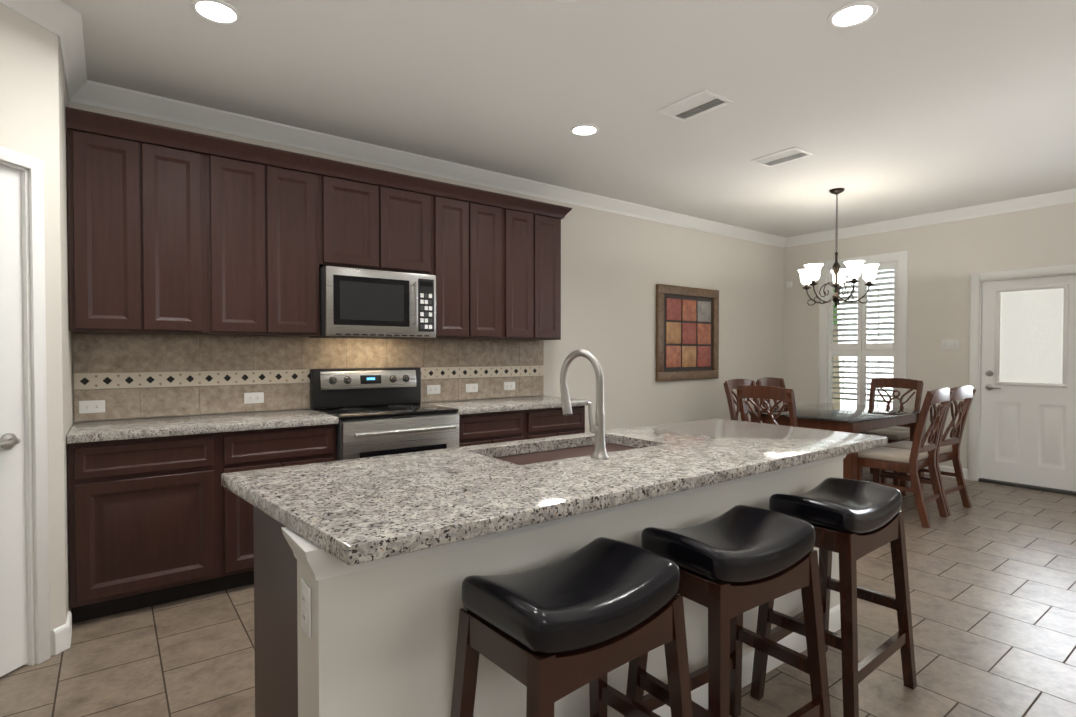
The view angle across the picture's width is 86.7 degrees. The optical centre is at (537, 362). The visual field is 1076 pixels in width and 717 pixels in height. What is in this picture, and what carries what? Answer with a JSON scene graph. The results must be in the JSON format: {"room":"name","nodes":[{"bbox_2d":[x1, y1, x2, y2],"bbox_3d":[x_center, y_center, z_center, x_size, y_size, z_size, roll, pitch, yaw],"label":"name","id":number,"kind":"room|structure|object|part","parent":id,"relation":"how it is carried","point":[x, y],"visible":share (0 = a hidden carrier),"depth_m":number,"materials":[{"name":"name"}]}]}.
{"room":"kitchen","nodes":[
{"label":"kitchen","id":0,"kind":"room"},
{"bbox_2d":[0,467,1075,716],"bbox_3d":[2.022,1.299,1.838,8.930,0.060,7.880,-1,1,-37],"label":"floor","id":1,"kind":"structure","parent":0,"point":[992,583],"depth_m":2.55,"materials":[{"name":"tile"}]},
{"bbox_2d":[67,439,148,623],"bbox_3d":[-2.256,0.810,2.995,0.300,0.878,0.594,-1,1,-37],"label":"base cabinet","id":2,"kind":"object","parent":1,"relation":"on","point":[108,483],"depth_m":2.75,"materials":[{"name":"brown wood"}]},
{"bbox_2d":[67,407,338,442],"bbox_3d":[-1.866,0.345,3.253,1.242,0.040,0.638,-1,1,-37],"label":"countertop","id":3,"kind":"structure","parent":2,"relation":"on","point":[159,426],"depth_m":3.09,"materials":[{"name":"beige stone"}]},
{"bbox_2d":[149,435,212,605],"bbox_3d":[-2.017,0.807,3.175,0.298,0.878,0.594,-1,1,-37],"label":"base cabinet","id":4,"kind":"object","parent":1,"relation":"on","point":[180,477],"depth_m":2.93,"materials":[{"name":"brown wood"}]},
{"bbox_2d":[209,427,284,591],"bbox_3d":[-1.760,0.804,3.353,0.327,0.878,0.616,-1,1,-37],"label":"base cabinet","id":5,"kind":"object","parent":1,"relation":"on","point":[230,451],"depth_m":3.08,"materials":[{"name":"brown wood"}]},
{"bbox_2d":[285,423,338,465],"bbox_3d":[-1.514,0.801,3.538,0.345,0.878,0.616,-1,1,-37],"label":"base cabinet","id":6,"kind":"object","parent":1,"relation":"on","point":[303,445],"depth_m":3.30,"materials":[{"name":"brown wood"}]},
{"bbox_2d":[310,367,458,460],"bbox_3d":[-1.017,0.641,3.819,0.784,1.190,0.727,-1,1,-37],"label":"range","id":7,"kind":"object","parent":1,"relation":"on","point":[368,427],"visible":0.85,"depth_m":3.76,"materials":[{"name":"grey metal"}]},
{"bbox_2d":[459,411,500,446],"bbox_3d":[-0.601,0.790,4.223,0.356,0.878,0.616,-1,1,-37],"label":"base cabinet","id":8,"kind":"object","parent":1,"relation":"on","point":[473,429],"depth_m":3.98,"materials":[{"name":"brown wood"}]},
{"bbox_2d":[424,395,590,414],"bbox_3d":[-0.250,0.325,4.465,1.221,0.040,0.638,-1,1,-37],"label":"countertop","id":9,"kind":"structure","parent":8,"relation":"on","point":[515,402],"depth_m":4.28,"materials":[{"name":"beige stone"}]},
{"bbox_2d":[501,411,536,441],"bbox_3d":[-0.362,0.787,4.403,0.354,0.878,0.616,-1,1,-37],"label":"base cabinet","id":10,"kind":"object","parent":1,"relation":"on","point":[515,425],"depth_m":4.18,"materials":[{"name":"brown wood"}]},
{"bbox_2d":[537,407,564,437],"bbox_3d":[-0.117,0.784,4.587,0.340,0.878,0.616,-1,1,-37],"label":"base cabinet","id":11,"kind":"object","parent":1,"relation":"on","point":[551,421],"depth_m":4.36,"materials":[{"name":"brown wood"}]},
{"bbox_2d":[254,453,849,716],"bbox_3d":[0.273,0.822,2.269,2.492,0.878,0.773,-1,1,-37],"label":"kitchen island","id":12,"kind":"object","parent":1,"relation":"on","point":[365,567],"depth_m":1.49,"materials":[{"name":"white paint"}]},
{"bbox_2d":[221,418,887,580],"bbox_3d":[0.294,0.362,2.189,2.543,0.040,0.920,-1,1,-37],"label":"island countertop","id":13,"kind":"structure","parent":12,"relation":"on","point":[332,516],"depth_m":1.67,"materials":[{"name":"beige stone"}]},
{"bbox_2d":[485,441,640,464],"bbox_3d":[0.135,0.470,2.297,0.824,0.202,0.424,-1,1,-37],"label":"sink","id":14,"kind":"object","parent":13,"relation":"in","point":[547,452],"depth_m":2.37,"materials":[{"name":"silver metal"}]},
{"bbox_2d":[560,349,612,460],"bbox_3d":[0.153,0.147,2.130,0.101,0.392,0.256,-1,1,-37],"label":"faucet","id":15,"kind":"object","parent":13,"relation":"on","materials":[{"name":"silver metal"}]},
{"bbox_2d":[450,537,692,716],"bbox_3d":[0.089,0.887,1.400,0.562,0.783,0.374,-1,1,-40],"label":"bar stool","id":16,"kind":"object","parent":1,"relation":"on","point":[593,613],"visible":1,"depth_m":1.31,"materials":[{"name":"black leather"}]},
{"bbox_2d":[565,407,584,434],"bbox_3d":[0.090,0.781,4.742,0.294,0.878,0.616,-1,1,-37],"label":"base cabinet","id":17,"kind":"object","parent":1,"relation":"on","point":[574,423],"depth_m":4.52,"materials":[{"name":"brown wood"}]},
{"bbox_2d":[624,505,830,716],"bbox_3d":[0.586,0.881,1.754,0.562,0.783,0.374,-1,1,-35],"label":"bar stool","id":18,"kind":"object","parent":1,"relation":"on","point":[735,563],"visible":0.9,"depth_m":1.68,"materials":[{"name":"black leather"}]},
{"bbox_2d":[723,379,760,420],"bbox_3d":[2.212,0.691,5.647,0.479,1.041,0.569,-1,1,-37],"label":"dining chair","id":19,"kind":"object","parent":1,"relation":"on","point":[730,385],"visible":0.23,"depth_m":5.76,"materials":[{"name":"brown wood"}]},
{"bbox_2d":[736,386,797,426],"bbox_3d":[2.031,0.706,4.774,0.569,1.041,0.479,-1,1,-37],"label":"dining chair","id":20,"kind":"object","parent":1,"relation":"on","point":[770,392],"visible":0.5,"depth_m":4.58,"materials":[{"name":"brown wood"}]},
{"bbox_2d":[755,377,787,408],"bbox_3d":[2.660,0.685,5.984,0.479,1.041,0.569,-1,1,-37],"label":"dining chair","id":21,"kind":"object","parent":1,"relation":"on","point":[773,382],"visible":0.25,"depth_m":6.19,"materials":[{"name":"brown wood"}]},
{"bbox_2d":[750,477,916,716],"bbox_3d":[1.139,0.874,2.182,0.562,0.783,0.374,-1,1,-39],"label":"bar stool","id":22,"kind":"object","parent":1,"relation":"on","point":[852,521],"visible":0.96,"depth_m":2.09,"materials":[{"name":"brown wood"}]},
{"bbox_2d":[747,403,925,490],"bbox_3d":[2.800,0.829,5.291,1.550,0.765,0.960,-1,1,-37],"label":"dining table","id":23,"kind":"object","parent":1,"relation":"on","point":[849,418],"visible":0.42,"depth_m":4.95,"materials":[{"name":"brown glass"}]},
{"bbox_2d":[859,378,922,485],"bbox_3d":[3.560,0.688,5.834,0.569,1.041,0.479,-1,1,-37],"label":"dining chair","id":24,"kind":"object","parent":1,"relation":"on","point":[896,435],"visible":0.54,"depth_m":5.87,"materials":[{"name":"brown wood"}]},
{"bbox_2d":[857,388,952,527],"bbox_3d":[2.907,0.709,4.545,0.479,1.041,0.569,-1,1,-40],"label":"dining chair","id":25,"kind":"object","parent":1,"relation":"on","point":[919,455],"visible":0.9,"depth_m":4.41,"materials":[{"name":"brown wood"}]},
{"bbox_2d":[881,385,975,515],"bbox_3d":[3.307,0.704,4.851,0.479,1.041,0.569,-1,1,-35],"label":"dining chair","id":26,"kind":"object","parent":1,"relation":"on","point":[944,450],"visible":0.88,"depth_m":4.76,"materials":[{"name":"brown wood"}]},
{"bbox_2d":[0,3,1075,655],"bbox_3d":[2.022,-0.121,1.815,8.930,2.780,7.880,-1,1,-37],"label":"wall","id":27,"kind":"structure","parent":0,"point":[616,267],"depth_m":5.71,"materials":[{"name":"beige paint"}]},
{"bbox_2d":[0,165,27,676],"bbox_3d":[-2.194,0.237,1.970,0.580,2.035,0.580,-1,1,-37],"label":"pantry door","id":28,"kind":"structure","parent":27,"relation":"in","point":[13,616],"depth_m":2.31,"materials":[{"name":"white paint"}]},
{"bbox_3d":[-2.109,0.317,2.250,0.094,0.064,0.134,-1,1,-37],"label":"handle","id":29,"kind":"part","parent":28,"relation":"part of","materials":[{"name":"silver metal"}]},
{"bbox_2d":[0,146,50,665],"bbox_3d":[-2.195,0.213,1.970,0.117,2.107,0.904,0,1,8],"label":"door frame","id":30,"kind":"structure","parent":27,"relation":"attached to","point":[35,373],"depth_m":2.37,"materials":[{"name":"white paint"}]},
{"bbox_2d":[0,0,91,103],"bbox_3d":[-2.383,-1.455,1.733,1.532,0.107,2.208,-1,1,-37],"label":"crown molding","id":31,"kind":"structure","parent":27,"relation":"attached to","point":[60,20],"depth_m":2.51,"materials":[{"name":"white paint"}]},
{"bbox_2d":[78,399,105,413],"bbox_3d":[-2.481,0.247,3.172,0.115,0.070,0.007,-1,1,-37],"label":"electrical outlet","id":32,"kind":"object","parent":27,"relation":"attached to","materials":[{"name":"white plastic"}]},
{"bbox_2d":[65,107,144,334],"bbox_3d":[-2.334,-0.711,3.077,0.303,1.099,0.330,-1,1,-37],"label":"upper cabinet","id":33,"kind":"object","parent":27,"relation":"attached to","point":[106,153],"depth_m":2.95,"materials":[{"name":"brown wood"}]},
{"bbox_2d":[145,123,208,338],"bbox_3d":[-2.091,-0.714,3.258,0.303,1.099,0.330,-1,1,-37],"label":"upper cabinet","id":34,"kind":"object","parent":27,"relation":"attached to","point":[189,253],"depth_m":3.14,"materials":[{"name":"brown wood"}]},
{"bbox_2d":[205,135,268,338],"bbox_3d":[-1.845,-0.717,3.443,0.312,1.099,0.330,-1,1,-37],"label":"upper cabinet","id":35,"kind":"object","parent":27,"relation":"attached to","point":[238,172],"depth_m":3.32,"materials":[{"name":"brown wood"}]},
{"bbox_2d":[244,392,263,403],"bbox_3d":[-1.825,0.228,3.664,0.115,0.070,0.007,-1,1,-37],"label":"electrical outlet","id":36,"kind":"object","parent":27,"relation":"attached to","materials":[{"name":"white plastic"}]},
{"bbox_2d":[269,147,324,338],"bbox_3d":[-1.596,-0.720,3.630,0.312,1.099,0.330,-1,1,-37],"label":"upper cabinet","id":37,"kind":"object","parent":27,"relation":"attached to","point":[296,185],"depth_m":3.51,"materials":[{"name":"brown wood"}]},
{"bbox_2d":[321,159,384,270],"bbox_3d":[-1.315,-0.950,3.837,0.390,0.646,0.330,-1,1,-37],"label":"upper cabinet","id":38,"kind":"object","parent":27,"relation":"attached to","point":[353,239],"depth_m":3.72,"materials":[{"name":"brown wood"}]},
{"bbox_2d":[381,171,436,274],"bbox_3d":[-1.004,-0.954,4.071,0.389,0.646,0.330,-1,1,-37],"label":"upper cabinet","id":39,"kind":"object","parent":27,"relation":"attached to","point":[408,203],"depth_m":3.95,"materials":[{"name":"brown wood"}]},
{"bbox_2d":[68,81,787,247],"bbox_3d":[0.305,-1.513,5.204,7.100,0.107,0.082,-1,1,-37],"label":"crown molding","id":40,"kind":"structure","parent":27,"relation":"attached to","point":[106,96],"depth_m":4.07,"materials":[{"name":"white paint"}]},
{"bbox_2d":[426,384,440,394],"bbox_3d":[-0.809,0.211,4.426,0.115,0.070,0.007,-1,1,-37],"label":"electrical outlet","id":41,"kind":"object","parent":27,"relation":"attached to","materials":[{"name":"white plastic"}]},
{"bbox_2d":[432,183,472,338],"bbox_3d":[-0.727,-0.731,4.282,0.303,1.099,0.330,-1,1,-37],"label":"upper cabinet","id":42,"kind":"object","parent":27,"relation":"attached to","point":[454,277],"depth_m":4.17,"materials":[{"name":"brown wood"}]},
{"bbox_2d":[309,266,435,338],"bbox_3d":[-1.115,-0.390,3.906,0.757,0.444,0.446,-1,1,-37],"label":"microwave","id":43,"kind":"object","parent":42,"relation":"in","point":[357,303],"visible":0.98,"depth_m":3.74,"materials":[{"name":"grey metal"}]},
{"bbox_2d":[465,383,477,392],"bbox_3d":[-0.537,0.207,4.630,0.115,0.070,0.007,-1,1,-37],"label":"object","id":44,"kind":"structure","parent":27,"relation":"attached to","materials":[{"name":"white plastic"}]},
{"bbox_2d":[449,188,504,342],"bbox_3d":[-0.485,-0.734,4.464,0.302,1.099,0.330,-1,1,-37],"label":"upper cabinet","id":45,"kind":"object","parent":27,"relation":"attached to","point":[488,207],"depth_m":4.35,"materials":[{"name":"brown wood"}]},
{"bbox_2d":[503,381,515,390],"bbox_3d":[-0.241,0.201,4.852,0.115,0.070,0.007,-1,1,-37],"label":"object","id":46,"kind":"structure","parent":27,"relation":"attached to","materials":[{"name":"white plastic"}]},
{"bbox_2d":[497,195,536,342],"bbox_3d":[-0.246,-0.737,4.643,0.295,1.099,0.330,-1,1,-37],"label":"upper cabinet","id":47,"kind":"object","parent":27,"relation":"attached to","point":[520,214],"depth_m":4.53,"materials":[{"name":"brown wood"}]},
{"bbox_2d":[537,203,564,342],"bbox_3d":[-0.010,-0.740,4.820,0.295,1.099,0.330,-1,1,-37],"label":"upper cabinet","id":48,"kind":"object","parent":27,"relation":"attached to","point":[549,216],"depth_m":4.70,"materials":[{"name":"brown wood"}]},
{"bbox_2d":[656,284,718,380],"bbox_3d":[1.657,-0.317,6.263,1.040,1.015,0.040,-1,1,-37],"label":"framed artwork","id":49,"kind":"object","parent":27,"relation":"attached to","point":[687,333],"visible":1,"depth_m":6.23,"materials":[{"name":"brown wood"}]},
{"bbox_2d":[786,282,791,287],"bbox_3d":[3.243,-1.003,7.356,0.026,0.070,0.070,-1,1,-37],"label":"sensor","id":50,"kind":"object","parent":27,"relation":"in","point":[788,284],"visible":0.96,"depth_m":7.35,"materials":[{"name":"white plastic"}]},
{"bbox_2d":[818,251,907,428],"bbox_3d":[3.817,-0.251,6.705,0.185,1.968,1.016,-1,1,-37],"label":"window","id":51,"kind":"structure","parent":27,"relation":"in","point":[901,258],"depth_m":6.68,"materials":[{"name":"white paint"}]},
{"bbox_2d":[828,262,897,406],"bbox_3d":[3.803,-0.259,6.694,0.071,1.747,0.772,-1,1,-37],"label":"window shutters","id":52,"kind":"object","parent":51,"relation":"attached to","point":[861,349],"visible":0.85,"depth_m":6.68,"materials":[{"name":"white paint"}]},
{"bbox_2d":[788,188,1075,246],"bbox_3d":[5.448,-1.499,4.364,0.082,0.107,7.600,-1,1,-37],"label":"crown molding","id":53,"kind":"structure","parent":27,"relation":"attached to","point":[1064,196],"depth_m":5.95,"materials":[{"name":"white paint"}]},
{"bbox_2d":[924,465,967,479],"bbox_3d":[3.815,1.135,6.639,0.014,0.108,1.990,-1,1,-37],"label":"baseboard","id":54,"kind":"structure","parent":27,"relation":"attached to","point":[942,468],"depth_m":5.96,"materials":[{"name":"white paint"}]},
{"bbox_2d":[941,339,959,349],"bbox_3d":[4.311,-0.184,5.958,0.010,0.115,0.162,-1,1,-37],"label":"light switch","id":55,"kind":"object","parent":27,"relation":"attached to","point":[950,344],"visible":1,"depth_m":5.96,"materials":[{"name":"white plastic"}]},
{"bbox_2d":[968,264,1075,495],"bbox_3d":[4.749,0.156,5.492,0.158,2.105,0.940,-1,1,-37],"label":"door frame","id":56,"kind":"structure","parent":27,"relation":"attached to","point":[977,280],"depth_m":5.77,"materials":[{"name":"white paint"}]},
{"bbox_2d":[980,274,1075,490],"bbox_3d":[4.724,0.185,5.467,0.097,1.988,0.777,-1,1,-37],"label":"back door","id":57,"kind":"structure","parent":27,"relation":"in","point":[1028,398],"depth_m":5.48,"materials":[{"name":"white paint"}]},
{"bbox_3d":[4.536,0.181,5.681,0.053,0.202,0.138,-1,1,-37],"label":"handle","id":58,"kind":"part","parent":57,"relation":"part of","materials":[{"name":"silver metal"}]},
{"bbox_2d":[60,0,1075,237],"bbox_3d":[2.022,-1.541,1.791,8.930,0.060,7.880,-1,1,-37],"label":"ceiling","id":59,"kind":"structure","parent":0,"point":[893,109],"depth_m":3.18,"materials":[{"name":"paint"}]},
{"bbox_2d":[190,0,241,24],"bbox_3d":[-1.393,-1.521,2.467,0.196,0.013,0.196,-1,1,-37],"label":"recessed light","id":60,"kind":"object","parent":59,"relation":"in","point":[220,12],"visible":1,"depth_m":2.47,"materials":[{"name":"white paint"}]},
{"bbox_2d":[570,124,598,135],"bbox_3d":[0.309,-1.543,3.782,0.196,0.013,0.196,-1,1,-37],"label":"recessed light","id":61,"kind":"object","parent":59,"relation":"in","point":[584,129],"visible":1,"depth_m":3.77,"materials":[{"name":"white paint"}]},
{"bbox_2d":[657,89,732,121],"bbox_3d":[0.935,-1.531,3.414,0.260,0.013,0.360,-1,1,-37],"label":"ceiling vent","id":62,"kind":"object","parent":59,"relation":"in","point":[704,101],"visible":0.98,"depth_m":3.39,"materials":[{"name":"white metal"}]},
{"bbox_2d":[750,147,813,166],"bbox_3d":[1.841,-1.546,4.306,0.260,0.013,0.360,-1,1,-37],"label":"ceiling vent","id":63,"kind":"object","parent":59,"relation":"in","point":[783,156],"visible":1,"depth_m":4.29,"materials":[{"name":"white metal"}]},
{"bbox_2d":[798,188,879,306],"bbox_3d":[2.698,-1.037,5.200,0.673,1.059,0.654,-1,1,-37],"label":"chandelier","id":64,"kind":"object","parent":59,"relation":"hanging from","point":[810,274],"visible":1,"depth_m":5.12,"materials":[{"name":"white glass"}]},
{"bbox_2d":[827,1,877,27],"bbox_3d":[1.375,-1.522,2.494,0.196,0.013,0.196,-1,1,-37],"label":"recessed light","id":65,"kind":"object","parent":59,"relation":"in","point":[852,14],"visible":1,"depth_m":2.49,"materials":[{"name":"white paint"}]}
]}

